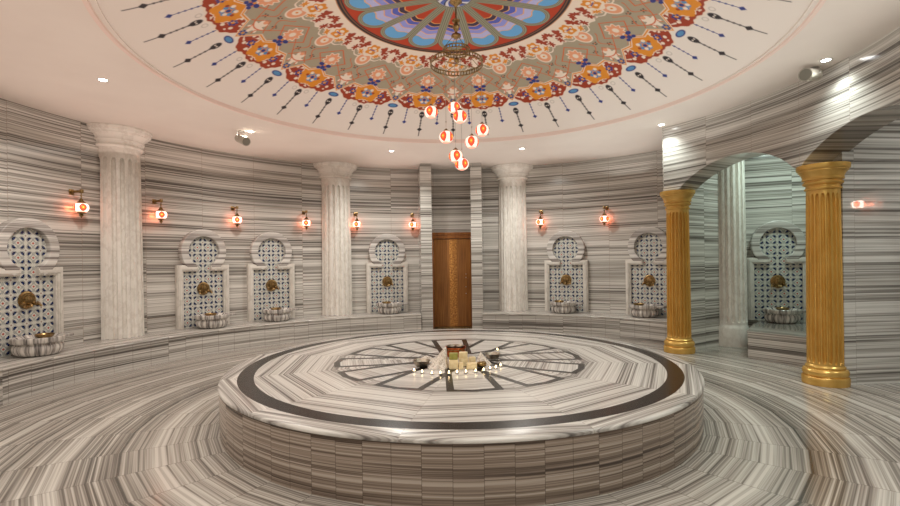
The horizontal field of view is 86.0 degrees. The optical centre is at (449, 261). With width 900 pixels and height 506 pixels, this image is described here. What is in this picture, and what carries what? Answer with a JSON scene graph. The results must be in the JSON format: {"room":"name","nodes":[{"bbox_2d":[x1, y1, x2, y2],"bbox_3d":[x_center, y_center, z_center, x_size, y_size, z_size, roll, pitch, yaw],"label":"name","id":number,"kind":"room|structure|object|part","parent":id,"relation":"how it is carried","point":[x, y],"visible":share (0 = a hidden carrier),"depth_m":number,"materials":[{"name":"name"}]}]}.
{"room":"spa","nodes":[
{"label":"spa","id":0,"kind":"room"},
{"bbox_2d":[0,98,665,345],"bbox_3d":[-0.870,-0.288,5.484,9.793,3.600,11.734,-1,0,12],"label":"wall","id":1,"kind":"structure","parent":0,"point":[44,155],"depth_m":9.49,"materials":[{"name":"stone"}]},
{"bbox_2d":[0,218,63,357],"bbox_3d":[-5.438,0.303,6.197,0.130,1.735,0.920,-1,0,9],"label":"wall niche","id":2,"kind":"object","parent":1,"relation":"attached to","point":[29,248],"visible":0.98,"depth_m":6.22,"materials":[{"name":"stone"}]},
{"bbox_2d":[18,291,42,308],"bbox_3d":[-5.391,0.492,6.191,0.113,0.228,0.249,-1,0,9],"label":"tap","id":3,"kind":"object","parent":2,"relation":"attached to","point":[26,299],"visible":1,"depth_m":6.18,"materials":[{"name":"gold metal"}]},
{"bbox_3d":[-5.434,0.621,6.197,0.130,1.100,0.920,-1,0,9],"label":"frame","id":4,"kind":"part","parent":2,"relation":"part of","materials":[{"name":"white stone"}]},
{"bbox_2d":[69,189,89,217],"bbox_3d":[-5.239,-0.820,6.805,0.282,0.420,0.184,-1,0,16],"label":"wall sconce","id":5,"kind":"object","parent":1,"relation":"attached to","point":[80,207],"visible":1,"depth_m":6.77,"materials":[{"name":"white glass"}]},
{"bbox_3d":[-5.269,-0.992,6.813,0.205,0.053,0.040,-1,0,16],"label":"arm","id":6,"kind":"part","parent":5,"relation":"part of","materials":[{"name":"gold metal"}]},
{"bbox_3d":[-5.191,-0.761,6.791,0.184,0.132,0.184,-1,0,16],"label":"globe","id":7,"kind":"part","parent":5,"relation":"part of"},
{"bbox_2d":[152,199,167,223],"bbox_3d":[-4.779,-0.827,7.927,0.282,0.420,0.184,-1,0,29],"label":"wall sconce","id":8,"kind":"object","parent":1,"relation":"attached to","point":[160,214],"visible":1,"depth_m":7.87,"materials":[{"name":"white glass"}]},
{"bbox_3d":[-4.736,-0.767,7.903,0.184,0.132,0.184,-1,0,29],"label":"globe","id":9,"kind":"part","parent":8,"relation":"part of"},
{"bbox_2d":[175,229,229,329],"bbox_3d":[-4.409,0.290,8.621,0.130,1.735,0.920,-1,0,37],"label":"wall niche","id":10,"kind":"object","parent":1,"relation":"attached to","point":[201,252],"visible":0.97,"depth_m":8.57,"materials":[{"name":"white stone"}]},
{"bbox_3d":[-4.405,0.607,8.621,0.130,1.100,0.920,-1,0,37],"label":"frame","id":11,"kind":"part","parent":10,"relation":"part of","materials":[{"name":"white stone"}]},
{"bbox_3d":[-4.438,0.348,8.643,0.056,1.620,0.740,-1,0,37],"label":"tile panel","id":12,"kind":"part","parent":10,"relation":"part of","materials":[{"name":"multicoloured tile"}]},
{"bbox_2d":[197,282,212,294],"bbox_3d":[-4.369,0.478,8.595,0.113,0.228,0.249,-1,0,37],"label":"tap","id":13,"kind":"object","parent":10,"relation":"attached to","point":[203,288],"visible":1,"depth_m":8.61,"materials":[{"name":"gold metal"}]},
{"bbox_2d":[231,206,242,227],"bbox_3d":[-4.002,-0.837,9.015,0.282,0.420,0.184,-1,0,43],"label":"wall sconce","id":14,"kind":"object","parent":1,"relation":"attached to","point":[236,219],"visible":1,"depth_m":8.94,"materials":[{"name":"white glass"}]},
{"bbox_3d":[-3.965,-0.777,8.982,0.184,0.132,0.184,-1,0,43],"label":"globe","id":15,"kind":"part","parent":14,"relation":"part of"},
{"bbox_2d":[247,232,294,321],"bbox_3d":[-3.536,0.278,9.553,0.920,1.735,0.130,-1,0,-40],"label":"wall niche","id":16,"kind":"object","parent":1,"relation":"attached to","point":[270,252],"visible":0.99,"depth_m":9.53,"materials":[{"name":"white stone"}]},
{"bbox_3d":[-3.531,0.596,9.553,0.920,1.100,0.130,-1,0,-40],"label":"frame","id":17,"kind":"part","parent":16,"relation":"part of","materials":[{"name":"white stone"}]},
{"bbox_3d":[-3.559,0.336,9.581,0.740,1.620,0.056,-1,0,-40],"label":"tile panel","id":18,"kind":"part","parent":16,"relation":"part of","materials":[{"name":"multicoloured tile"}]},
{"bbox_2d":[266,280,279,290],"bbox_3d":[-3.503,0.467,9.519,0.249,0.228,0.113,-1,0,-40],"label":"tap","id":19,"kind":"object","parent":16,"relation":"attached to","point":[271,285],"visible":1,"depth_m":9.53,"materials":[{"name":"gold metal"}]},
{"bbox_2d":[302,210,310,229],"bbox_3d":[-2.962,-0.851,9.900,0.184,0.420,0.282,-1,0,-33],"label":"wall sconce","id":20,"kind":"object","parent":1,"relation":"attached to","point":[306,222],"visible":1,"depth_m":9.82,"materials":[{"name":"white glass"}]},
{"bbox_3d":[-2.934,-0.791,9.859,0.184,0.132,0.184,-1,0,-33],"label":"globe","id":21,"kind":"part","parent":20,"relation":"part of"},
{"bbox_2d":[353,212,360,229],"bbox_3d":[-2.016,-0.863,10.397,0.184,0.420,0.282,-1,0,-22],"label":"wall sconce","id":22,"kind":"object","parent":1,"relation":"attached to","point":[356,223],"visible":1,"depth_m":10.30,"materials":[{"name":"white glass"}]},
{"bbox_3d":[-1.997,-0.803,10.352,0.184,0.132,0.184,-1,0,-22],"label":"globe","id":23,"kind":"part","parent":22,"relation":"part of"},
{"bbox_2d":[366,234,407,312],"bbox_3d":[-1.391,0.249,10.684,0.920,1.735,0.130,-1,0,-15],"label":"wall niche","id":24,"kind":"object","parent":1,"relation":"attached to","point":[386,252],"visible":0.98,"depth_m":10.68,"materials":[{"name":"white stone"}]},
{"bbox_3d":[-1.387,0.567,10.684,0.920,1.100,0.130,-1,0,-15],"label":"frame","id":25,"kind":"part","parent":24,"relation":"part of","materials":[{"name":"white stone"}]},
{"bbox_2d":[382,276,392,286],"bbox_3d":[-1.375,0.438,10.640,0.249,0.228,0.113,-1,0,-15],"label":"tap","id":26,"kind":"object","parent":24,"relation":"attached to","point":[387,281],"visible":1,"depth_m":10.67,"materials":[{"name":"gold metal"}]},
{"bbox_2d":[409,213,416,230],"bbox_3d":[-0.831,-0.879,10.733,0.184,0.420,0.282,-1,0,-9],"label":"wall sconce","id":27,"kind":"object","parent":1,"relation":"attached to","point":[412,224],"visible":1,"depth_m":10.64,"materials":[{"name":"white glass"}]},
{"bbox_3d":[-0.822,-0.819,10.684,0.184,0.132,0.184,-1,0,-9],"label":"globe","id":28,"kind":"part","parent":27,"relation":"part of"},
{"bbox_2d":[418,164,432,329],"bbox_3d":[-0.538,-0.293,10.616,0.269,3.600,0.661,-1,0,-7],"label":"trim","id":29,"kind":"structure","parent":1,"relation":"attached to","point":[424,170],"depth_m":10.29,"materials":[{"name":"stone"}]},
{"bbox_2d":[432,232,471,328],"bbox_3d":[0.059,0.419,10.879,0.970,2.160,0.125,-1,0,0],"label":"door","id":30,"kind":"structure","parent":1,"relation":"in","point":[451,251],"depth_m":10.86,"materials":[{"name":"brown wood"}]},
{"bbox_2d":[470,163,483,328],"bbox_3d":[0.601,-0.308,10.626,0.264,3.600,0.661,-1,0,6],"label":"trim","id":31,"kind":"structure","parent":1,"relation":"attached to","point":[476,170],"depth_m":10.30,"materials":[{"name":"stone"}]},
{"bbox_2d":[536,210,544,228],"bbox_3d":[1.970,-0.916,10.470,0.184,0.420,0.282,-1,0,20],"label":"wall sconce","id":32,"kind":"object","parent":1,"relation":"attached to","point":[540,222],"visible":1,"depth_m":10.38,"materials":[{"name":"white glass"}]},
{"bbox_3d":[1.954,-0.856,10.425,0.184,0.132,0.184,-1,0,20],"label":"globe","id":33,"kind":"part","parent":32,"relation":"part of"},
{"bbox_2d":[544,230,588,311],"bbox_3d":[2.488,0.198,10.341,0.920,1.735,0.130,-1,0,25],"label":"wall niche","id":34,"kind":"object","parent":1,"relation":"attached to","point":[565,248],"visible":1,"depth_m":10.33,"materials":[{"name":"white stone"}]},
{"bbox_2d":[560,274,571,284],"bbox_3d":[2.472,0.387,10.299,0.249,0.228,0.113,-1,0,25],"label":"tap","id":35,"kind":"object","parent":34,"relation":"attached to","point":[565,279],"visible":1,"depth_m":10.32,"materials":[{"name":"gold metal"}]},
{"bbox_3d":[2.505,0.255,10.374,0.740,1.620,0.056,-1,0,25],"label":"tile panel","id":36,"kind":"part","parent":34,"relation":"part of","materials":[{"name":"multicoloured tile"}]},
{"bbox_3d":[2.492,0.515,10.341,0.920,1.100,0.130,-1,0,25],"label":"frame","id":37,"kind":"part","parent":34,"relation":"part of","materials":[{"name":"white stone"}]},
{"bbox_2d":[600,206,608,225],"bbox_3d":[3.168,-0.932,9.857,0.184,0.420,0.282,-1,0,34],"label":"wall sconce","id":38,"kind":"object","parent":1,"relation":"attached to","point":[604,218],"visible":1,"depth_m":9.78,"materials":[{"name":"white glass"}]},
{"bbox_3d":[3.142,-0.872,9.816,0.184,0.132,0.184,-1,0,34],"label":"globe","id":39,"kind":"part","parent":38,"relation":"part of"},
{"bbox_2d":[625,226,666,315],"bbox_3d":[3.883,0.179,9.398,0.920,1.735,0.130,-1,0,43],"label":"wall niche","id":40,"kind":"object","parent":1,"relation":"attached to","point":[646,245],"visible":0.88,"depth_m":9.43,"materials":[{"name":"white stone"}]},
{"bbox_3d":[3.888,0.497,9.398,0.920,1.100,0.130,-1,0,43],"label":"frame","id":41,"kind":"part","parent":40,"relation":"part of","materials":[{"name":"white stone"}]},
{"bbox_2d":[642,275,654,285],"bbox_3d":[3.856,0.369,9.363,0.249,0.228,0.113,-1,0,43],"label":"tap","id":42,"kind":"object","parent":40,"relation":"attached to","point":[649,280],"visible":1,"depth_m":9.38,"materials":[{"name":"gold metal"}]},
{"bbox_2d":[0,0,899,168],"bbox_3d":[0.050,-2.493,5.282,17.200,0.785,17.200,-1,0,0],"label":"ceiling","id":43,"kind":"structure","parent":0,"point":[360,67],"depth_m":6.01,"materials":[{"name":"paint"}]},
{"bbox_2d":[96,77,108,81],"bbox_3d":[-3.902,-2.043,5.420,0.122,0.010,0.122,-1,0,0],"label":"recessed light","id":44,"kind":"object","parent":43,"relation":"in","point":[98,78],"visible":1,"depth_m":5.40,"materials":[{"name":"white"}]},
{"bbox_2d":[235,131,250,145],"bbox_3d":[-3.263,-1.930,7.578,0.286,0.254,0.162,-1,0,38],"label":"ceiling speaker","id":45,"kind":"object","parent":43,"relation":"attached to","point":[239,138],"visible":1,"depth_m":7.52,"materials":[{"name":"white plastic"}]},
{"bbox_2d":[242,138,249,144],"bbox_3d":[-3.175,-1.871,7.509,0.049,0.113,0.120,-1,0,38],"label":"grille","id":46,"kind":"object","parent":45,"relation":"attached to","point":[245,141],"depth_m":7.51,"materials":[{"name":"grey metal"}]},
{"bbox_2d":[82,0,825,142],"bbox_3d":[0.054,-2.146,5.212,6.550,0.130,6.550,-1,0,0],"label":"trim","id":47,"kind":"structure","parent":43,"relation":"attached to","point":[86,3],"depth_m":6.60,"materials":[{"name":"beige paint"}]},
{"bbox_2d":[424,0,488,169],"bbox_3d":[0.074,-1.918,5.262,0.583,1.887,0.583,-1,0,42],"label":"chandelier","id":48,"kind":"object","parent":43,"relation":"hanging from","point":[459,116],"visible":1,"depth_m":5.14,"materials":[{"name":"aged brass"},{"name":"red and white patterned glass"}]},
{"bbox_3d":[-0.207,-1.632,5.262,0.148,0.133,0.148,-1,0,0],"label":"globe","id":49,"kind":"part","parent":48,"relation":"part of"},
{"bbox_3d":[-0.047,-1.774,5.104,0.016,0.770,0.015,-1,0,0],"label":"pendant cord","id":50,"kind":"part","parent":48,"relation":"part of","materials":[{"name":"silver metal"}]},
{"bbox_3d":[-0.041,-1.320,5.104,0.148,0.133,0.148,-1,0,15],"label":"globe","id":51,"kind":"part","parent":48,"relation":"part of"},
{"bbox_3d":[0.052,-1.771,5.546,0.148,0.133,0.148,-1,0,-38],"label":"globe","id":52,"kind":"part","parent":48,"relation":"part of"},
{"bbox_3d":[0.053,-1.676,5.124,0.016,0.970,0.015,-1,0,0],"label":"pendant cord","id":53,"kind":"part","parent":48,"relation":"part of","materials":[{"name":"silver metal"}]},
{"bbox_3d":[0.065,-2.641,5.262,0.140,0.440,0.140,-1,0,0],"label":"stem","id":54,"kind":"part","parent":48,"relation":"part of","materials":[{"name":"gold metal"}]},
{"bbox_3d":[0.061,-1.121,5.124,0.148,0.133,0.148,-1,0,-23],"label":"globe","id":55,"kind":"part","parent":48,"relation":"part of"},
{"bbox_3d":[0.069,-2.308,5.262,0.409,0.310,0.409,-1,0,16],"label":"chain","id":56,"kind":"part","parent":48,"relation":"part of","materials":[{"name":"gold metal"}]},
{"bbox_3d":[0.099,-1.867,4.993,0.016,0.590,0.015,-1,0,0],"label":"pendant cord","id":57,"kind":"part","parent":48,"relation":"part of","materials":[{"name":"silver metal"}]},
{"bbox_3d":[0.104,-1.502,4.993,0.148,0.133,0.148,-1,0,33],"label":"globe","id":58,"kind":"part","parent":48,"relation":"part of"},
{"bbox_3d":[0.119,-1.637,5.149,0.016,1.050,0.015,-1,0,0],"label":"pendant cord","id":59,"kind":"part","parent":48,"relation":"part of","materials":[{"name":"silver metal"}]},
{"bbox_3d":[0.127,-1.042,5.149,0.148,0.133,0.148,-1,0,-42],"label":"globe","id":60,"kind":"part","parent":48,"relation":"part of"},
{"bbox_3d":[0.232,-1.268,5.114,0.148,0.133,0.148,-1,0,-4],"label":"globe","id":61,"kind":"part","parent":48,"relation":"part of"},
{"bbox_3d":[0.351,-1.435,5.262,0.148,0.133,0.148,-1,0,-19],"label":"globe","id":62,"kind":"part","parent":48,"relation":"part of"},
{"bbox_2d":[798,66,822,80],"bbox_3d":[3.991,-2.065,5.329,0.277,0.176,0.162,-1,0,-28],"label":"ceiling speaker","id":63,"kind":"object","parent":43,"relation":"attached to","point":[814,73],"visible":1,"depth_m":5.28,"materials":[{"name":"white plastic"}]},
{"bbox_2d":[799,69,810,79],"bbox_3d":[3.885,-2.045,5.273,0.025,0.119,0.120,-1,0,-28],"label":"grille","id":64,"kind":"object","parent":63,"relation":"attached to","point":[805,74],"depth_m":5.27,"materials":[{"name":"grey metal"}]},
{"bbox_2d":[819,57,832,62],"bbox_3d":[4.012,-2.149,5.144,0.122,0.010,0.122,-1,0,0],"label":"recessed light","id":65,"kind":"object","parent":43,"relation":"in","point":[829,58],"visible":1,"depth_m":5.13,"materials":[{"name":"white"}]},
{"bbox_2d":[0,328,899,505],"bbox_3d":[0.104,1.549,5.282,17.200,0.100,17.200,-1,0,0],"label":"floor","id":66,"kind":"structure","parent":0,"point":[148,435],"depth_m":3.94,"materials":[{"name":"stone"}]},
{"bbox_2d":[0,311,421,404],"bbox_3d":[-2.083,1.328,4.539,6.716,0.400,11.327,-1,0,-19],"label":"bench","id":67,"kind":"object","parent":66,"relation":"on","point":[20,377],"visible":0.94,"depth_m":7.50,"materials":[{"name":"grey stone"}]},
{"bbox_2d":[8,332,73,356],"bbox_3d":[-5.153,1.051,6.113,0.551,0.232,0.676,-1,0,9],"label":"basin","id":68,"kind":"object","parent":67,"relation":"on","point":[26,345],"visible":0.93,"depth_m":5.88,"materials":[{"name":"white stone"}]},
{"bbox_2d":[34,333,54,337],"bbox_3d":[-5.135,0.941,6.110,0.216,0.056,0.216,-1,0,-32],"label":"dish","id":69,"kind":"object","parent":68,"relation":"in","point":[40,335],"visible":0.82,"depth_m":6.07,"materials":[{"name":"gold metal"}]},
{"bbox_2d":[86,123,152,339],"bbox_3d":[-5.185,-0.431,7.526,0.960,3.196,0.960,-1,0,23],"label":"marble column","id":70,"kind":"structure","parent":67,"relation":"on","point":[120,147],"depth_m":7.29,"materials":[{"name":"white stone"}]},
{"bbox_3d":[-2.085,1.145,4.539,6.716,0.035,11.327,-1,0,-19],"label":"bench seat","id":71,"kind":"part","parent":67,"relation":"part of","materials":[{"name":"stone"}]},
{"bbox_2d":[194,312,235,328],"bbox_3d":[-4.133,1.038,8.501,0.551,0.232,0.676,-1,0,37],"label":"basin","id":72,"kind":"object","parent":67,"relation":"on","point":[219,320],"visible":0.96,"depth_m":8.26,"materials":[{"name":"white stone"}]},
{"bbox_2d":[204,313,216,315],"bbox_3d":[-4.174,0.929,8.414,0.216,0.056,0.216,-1,0,33],"label":"dish","id":73,"kind":"object","parent":72,"relation":"in","point":[205,314],"visible":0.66,"depth_m":8.35,"materials":[{"name":"gold metal"}]},
{"bbox_2d":[262,307,298,321],"bbox_3d":[-3.294,1.026,9.376,0.676,0.232,0.551,-1,0,-40],"label":"basin","id":74,"kind":"object","parent":67,"relation":"on","point":[284,314],"visible":0.97,"depth_m":9.13,"materials":[{"name":"white stone"}]},
{"bbox_2d":[313,161,356,315],"bbox_3d":[-2.467,-0.467,10.405,0.960,3.196,0.960,-1,0,-26],"label":"marble column","id":75,"kind":"structure","parent":67,"relation":"on","point":[335,177],"depth_m":10.14,"materials":[{"name":"white stone"}]},
{"bbox_2d":[376,302,407,313],"bbox_3d":[-1.246,0.999,10.425,0.676,0.232,0.551,-1,0,-15],"label":"basin","id":76,"kind":"object","parent":67,"relation":"on","point":[393,307],"visible":1,"depth_m":10.21,"materials":[{"name":"grey stone"}]},
{"bbox_2d":[218,329,704,505],"bbox_3d":[0.100,1.282,5.282,4.764,0.434,4.764,-1,0,0],"label":"platform","id":77,"kind":"object","parent":66,"relation":"on","point":[564,417],"visible":0.96,"depth_m":3.44,"materials":[{"name":"grey stone"}]},
{"bbox_2d":[412,358,429,366],"bbox_3d":[-0.291,1.038,4.934,0.187,0.062,0.187,-1,0,0],"label":"bowl","id":78,"kind":"object","parent":77,"relation":"on","point":[420,362],"visible":1,"depth_m":4.90,"materials":[{"name":"silver metal"}]},
{"bbox_2d":[422,355,434,363],"bbox_3d":[-0.252,1.033,5.142,0.263,0.071,0.190,-1,0,0],"label":"lace cloth","id":79,"kind":"object","parent":77,"relation":"on","point":[426,356],"visible":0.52,"depth_m":5.12,"materials":[{"name":"white fabric"}]},
{"bbox_2d":[428,347,448,369],"bbox_3d":[-0.117,0.962,4.857,0.214,0.211,0.216,-1,0,-32],"label":"lace cloth","id":80,"kind":"object","parent":77,"relation":"on","point":[441,361],"visible":0.98,"depth_m":4.82,"materials":[{"name":"white fabric"}]},
{"bbox_2d":[449,360,457,368],"bbox_3d":[0.035,1.018,4.800,0.088,0.094,0.070,-1,0,-2],"label":"soap bar","id":81,"kind":"object","parent":77,"relation":"on","point":[453,364],"visible":0.8,"depth_m":4.76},
{"bbox_2d":[449,352,457,359],"bbox_3d":[0.035,0.940,4.800,0.085,0.062,0.068,-1,0,2],"label":"soap bar","id":82,"kind":"object","parent":81,"relation":"on","point":[452,355],"visible":1,"depth_m":4.77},
{"bbox_2d":[445,345,465,356],"bbox_3d":[0.061,1.011,5.439,0.244,0.108,0.244,-1,0,0],"label":"box","id":83,"kind":"object","parent":77,"relation":"on","point":[449,350],"visible":0.52,"depth_m":5.34,"materials":[{"name":"brown wood"}]},
{"bbox_2d":[447,344,463,347],"bbox_3d":[0.061,0.975,5.440,0.196,0.090,0.196,-1,0,0],"label":"dish","id":84,"kind":"object","parent":83,"relation":"in","point":[449,345],"visible":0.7,"depth_m":5.49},
{"bbox_2d":[458,362,462,369],"bbox_3d":[0.108,1.030,4.780,0.045,0.068,0.055,-1,0,-6],"label":"soap bar","id":85,"kind":"object","parent":77,"relation":"on","point":[460,364],"visible":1,"depth_m":4.75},
{"bbox_2d":[459,357,467,365],"bbox_3d":[0.139,1.021,4.930,0.094,0.085,0.075,-1,0,-5],"label":"soap bar","id":86,"kind":"object","parent":77,"relation":"on","point":[464,360],"visible":0.52,"depth_m":4.89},
{"bbox_2d":[459,351,467,357],"bbox_3d":[0.135,0.951,4.930,0.085,0.055,0.072,-1,0,7],"label":"soap bar","id":87,"kind":"object","parent":86,"relation":"on","point":[462,354],"visible":1,"depth_m":4.90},
{"bbox_2d":[467,362,476,368],"bbox_3d":[0.217,1.033,4.785,0.102,0.060,0.062,-1,0,3],"label":"soap bar","id":88,"kind":"object","parent":77,"relation":"on","point":[470,365],"visible":1,"depth_m":4.75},
{"bbox_2d":[469,356,475,361],"bbox_3d":[0.228,1.015,4.905,0.060,0.095,0.055,-1,0,-11],"label":"soap bar","id":89,"kind":"object","parent":77,"relation":"on","point":[471,358],"visible":0.53,"depth_m":4.88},
{"bbox_2d":[477,361,486,367],"bbox_3d":[0.316,1.029,4.845,0.100,0.062,0.062,-1,0,-29],"label":"bowl","id":90,"kind":"object","parent":77,"relation":"on","point":[479,363],"visible":0.94,"depth_m":4.82,"materials":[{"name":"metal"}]},
{"bbox_2d":[476,352,490,365],"bbox_3d":[0.339,0.998,4.981,0.174,0.126,0.147,-1,0,0],"label":"lace cloth","id":91,"kind":"object","parent":77,"relation":"on","point":[481,357],"visible":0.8,"depth_m":4.96,"materials":[{"name":"white fabric"}]},
{"bbox_2d":[484,352,500,359],"bbox_3d":[0.466,1.029,5.260,0.180,0.060,0.180,-1,0,0],"label":"bowl","id":92,"kind":"object","parent":77,"relation":"on","point":[490,355],"visible":1,"depth_m":5.22,"materials":[{"name":"silver metal"}]},
{"bbox_2d":[482,310,666,342],"bbox_3d":[2.670,1.265,9.715,4.481,0.400,1.081,-1,0,30],"label":"bench","id":93,"kind":"object","parent":66,"relation":"on","point":[614,325],"visible":0.8,"depth_m":9.63,"materials":[{"name":"grey stone"}]},
{"bbox_2d":[491,163,532,310],"bbox_3d":[1.421,-0.519,10.842,0.960,3.196,0.960,-1,0,14],"label":"marble column","id":94,"kind":"structure","parent":93,"relation":"on","point":[512,177],"depth_m":10.58,"materials":[{"name":"white stone"}]},
{"bbox_2d":[550,301,583,313],"bbox_3d":[2.432,0.950,10.056,0.676,0.232,0.551,-1,0,25],"label":"basin","id":95,"kind":"object","parent":93,"relation":"on","point":[566,306],"visible":0.97,"depth_m":9.88,"materials":[{"name":"grey stone"}]},
{"bbox_3d":[2.667,1.082,9.715,4.481,0.035,1.081,-1,0,30],"label":"bench seat","id":96,"kind":"part","parent":93,"relation":"part of","materials":[{"name":"stone"}]},
{"bbox_2d":[629,303,666,317],"bbox_3d":[3.746,0.933,9.146,0.676,0.232,0.551,-1,0,43],"label":"basin","id":97,"kind":"object","parent":93,"relation":"on","point":[647,310],"visible":0.98,"depth_m":8.98,"materials":[{"name":"grey stone"}]},
{"bbox_2d":[660,189,695,354],"bbox_3d":[3.678,0.161,7.770,0.524,2.580,0.524,-1,0,-40],"label":"gilded column","id":98,"kind":"structure","parent":66,"relation":"on","point":[679,340],"depth_m":7.63,"materials":[{"name":"gold metal"}]},
{"bbox_2d":[718,160,748,347],"bbox_3d":[4.826,-0.363,8.340,0.775,3.598,0.775,-1,0,0],"label":"marble column","id":99,"kind":"structure","parent":66,"relation":"on","point":[733,305],"depth_m":8.13,"materials":[{"name":"white stone"}]},
{"bbox_2d":[747,320,805,365],"bbox_3d":[5.938,1.221,7.315,2.957,0.400,2.470,-1,0,0],"label":"bench","id":100,"kind":"object","parent":66,"relation":"on","point":[777,342],"visible":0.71,"depth_m":7.01,"materials":[{"name":"stone"}]},
{"bbox_3d":[5.936,1.036,7.315,2.957,0.030,2.470,-1,0,0],"label":"bench seat","id":101,"kind":"part","parent":100,"relation":"part of","materials":[{"name":"stone"}]},
{"bbox_2d":[763,307,805,323],"bbox_3d":[5.651,0.907,8.093,0.676,0.232,0.551,-1,0,23],"label":"basin","id":102,"kind":"object","parent":100,"relation":"on","point":[791,316],"visible":0.94,"depth_m":7.93,"materials":[{"name":"white stone"}]},
{"bbox_2d":[775,307,789,309],"bbox_3d":[5.584,0.799,8.099,0.216,0.056,0.216,-1,0,21],"label":"dish","id":103,"kind":"object","parent":102,"relation":"in","point":[777,308],"visible":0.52,"depth_m":8.06,"materials":[{"name":"gold metal"}]},
{"bbox_2d":[795,161,850,387],"bbox_3d":[4.434,0.151,5.716,0.524,2.580,0.524,-1,0,-15],"label":"gilded column","id":104,"kind":"structure","parent":66,"relation":"on","point":[824,366],"depth_m":5.59,"materials":[{"name":"gold metal"}]},
{"bbox_2d":[689,173,719,349],"bbox_3d":[4.571,-0.361,8.320,1.916,3.600,0.160,-1,0,-29],"label":"wall partition","id":105,"kind":"structure","parent":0,"point":[703,211],"depth_m":8.05,"materials":[{"name":"stone"}]},
{"bbox_2d":[745,155,805,327],"bbox_3d":[6.225,-0.383,8.332,3.065,3.600,0.200,-1,0,23],"label":"wall","id":106,"kind":"structure","parent":0,"point":[774,191],"depth_m":8.46,"materials":[{"name":"stone"}]},
{"bbox_2d":[747,221,805,321],"bbox_3d":[5.695,0.155,8.380,0.920,1.735,0.130,-1,0,23],"label":"wall niche","id":107,"kind":"object","parent":106,"relation":"attached to","point":[777,247],"visible":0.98,"depth_m":8.39,"materials":[{"name":"white stone"}]},
{"bbox_3d":[5.699,0.473,8.380,0.920,1.100,0.130,-1,0,23],"label":"frame","id":108,"kind":"part","parent":107,"relation":"part of","materials":[{"name":"white stone"}]},
{"bbox_2d":[770,275,787,287],"bbox_3d":[5.681,0.344,8.337,0.249,0.228,0.113,-1,0,23],"label":"tap","id":109,"kind":"object","parent":107,"relation":"attached to","point":[777,281],"visible":1,"depth_m":8.36,"materials":[{"name":"gold metal"}]},
{"bbox_2d":[662,26,899,190],"bbox_3d":[3.849,-1.641,4.824,1.570,1.020,6.286,-1,0,7],"label":"arches","id":110,"kind":"structure","parent":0,"point":[800,123],"depth_m":5.75,"materials":[{"name":"stone"}]},
{"bbox_2d":[833,118,899,384],"bbox_3d":[6.085,-0.381,5.864,3.055,3.600,0.200,-1,0,-6],"label":"wall","id":111,"kind":"structure","parent":0,"point":[870,193],"depth_m":5.65,"materials":[{"name":"stone"}]}
]}

